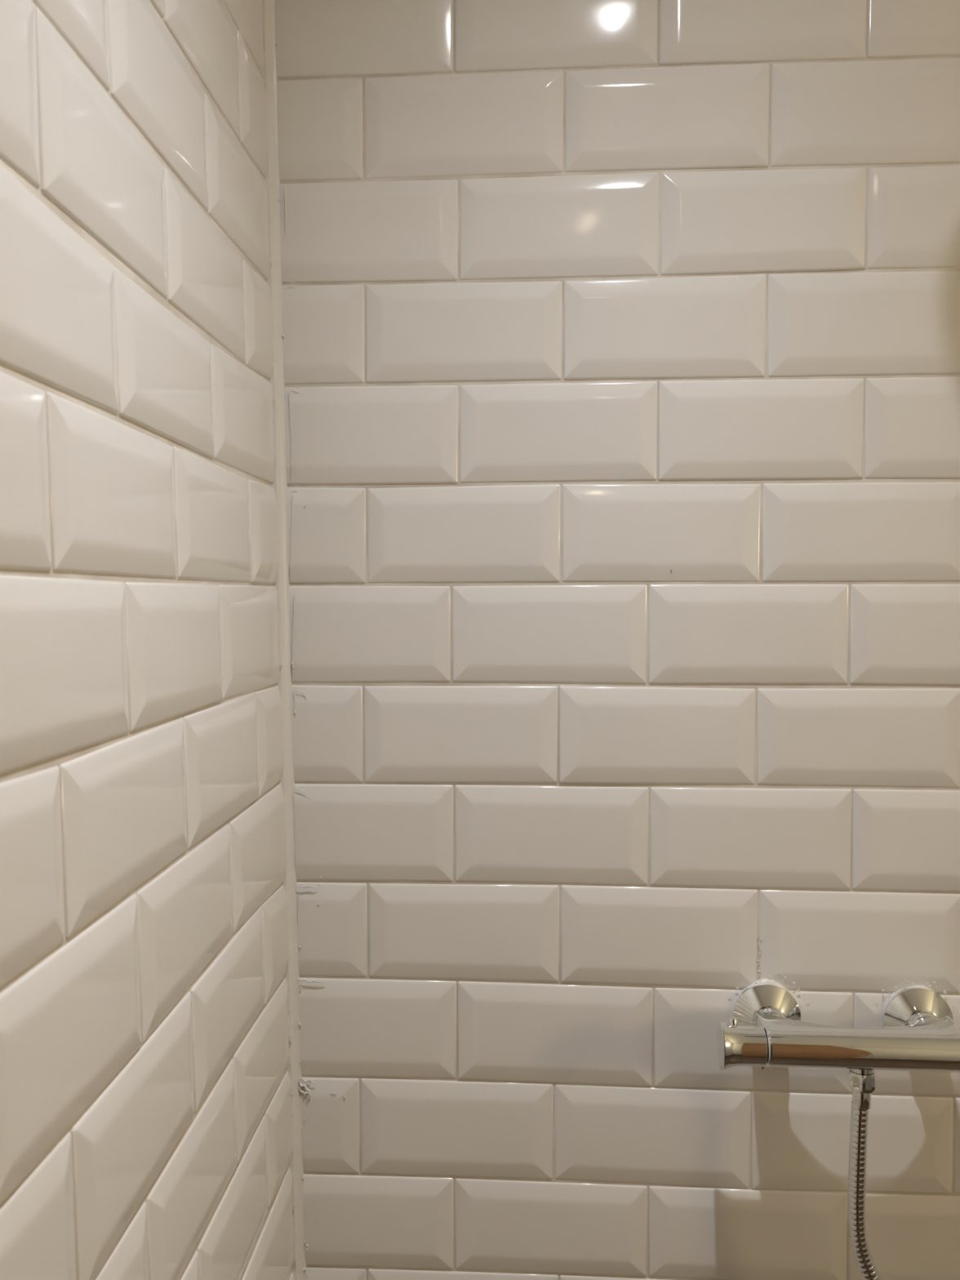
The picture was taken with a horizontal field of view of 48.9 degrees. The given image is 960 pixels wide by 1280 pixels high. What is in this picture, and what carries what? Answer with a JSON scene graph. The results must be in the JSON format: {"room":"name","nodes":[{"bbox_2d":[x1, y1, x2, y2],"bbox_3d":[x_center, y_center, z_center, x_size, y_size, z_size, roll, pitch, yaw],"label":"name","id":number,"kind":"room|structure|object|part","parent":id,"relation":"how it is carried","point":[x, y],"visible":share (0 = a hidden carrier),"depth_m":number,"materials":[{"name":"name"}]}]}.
{"room":"bathroom shower","nodes":[
{"label":"bathroom shower","id":0,"kind":"room"},
{"bbox_2d":[0,0,294,1279],"bbox_3d":[-0.284,0.293,0.075,0.108,2.310,2.052,0,2,3],"label":"wall","id":1,"kind":"structure","parent":0,"point":[146,1117],"depth_m":0.69,"materials":[{"name":"white tile"}]},
{"bbox_2d":[274,0,959,1279],"bbox_3d":[0.936,0.260,1.045,2.311,2.310,0.066,0,2,4],"label":"wall","id":2,"kind":"structure","parent":0,"point":[590,302],"depth_m":1.06,"materials":[{"name":"white tile"}]},
{"bbox_2d":[262,0,345,1279],"bbox_3d":[-0.183,0.257,1.086,0.088,2.310,0.018,0,2,4],"label":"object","id":3,"kind":"structure","parent":2,"relation":"attached to","point":[272,178],"depth_m":1.08,"materials":[{"name":"white plastic"}]},
{"bbox_2d":[728,935,808,1014],"bbox_3d":[0.290,0.359,1.063,0.080,0.122,0.007,0,2,4],"label":"trim","id":4,"kind":"structure","parent":2,"relation":"attached to","point":[759,981],"depth_m":1.06,"materials":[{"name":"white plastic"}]},
{"bbox_2d":[716,983,959,1075],"bbox_3d":[0.359,0.381,1.007,0.267,0.068,0.106,0,2,4],"label":"shower mixer","id":5,"kind":"object","parent":2,"relation":"attached to","point":[919,1033],"visible":1,"depth_m":0.97,"materials":[{"name":"silver metal"}]},
{"bbox_3d":[0.244,0.378,0.984,0.041,0.045,0.045,0,2,4],"label":"handle","id":6,"kind":"part","parent":5,"relation":"part of","materials":[{"name":"silver metal"}]},
{"bbox_2d":[850,1069,874,1075],"bbox_3d":[0.353,0.395,0.977,0.021,0.005,0.021,0,2,4],"label":"outlet","id":7,"kind":"object","parent":5,"relation":"attached to","point":[864,1072],"depth_m":0.97,"materials":[{"name":"silver metal"}]},
{"bbox_2d":[848,1069,881,1279],"bbox_3d":[0.547,0.479,0.964,0.414,0.623,0.027,0,2,5],"label":"shower hose","id":8,"kind":"object","parent":5,"relation":"hanging from","point":[862,1086],"visible":0.99,"depth_m":0.97,"materials":[{"name":"silver metal"}]},
{"bbox_2d":[875,978,954,1012],"bbox_3d":[0.438,0.381,1.053,0.087,0.087,0.007,0,2,4],"label":"trim","id":9,"kind":"structure","parent":2,"relation":"attached to","point":[892,994],"depth_m":1.05,"materials":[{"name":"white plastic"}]}
]}

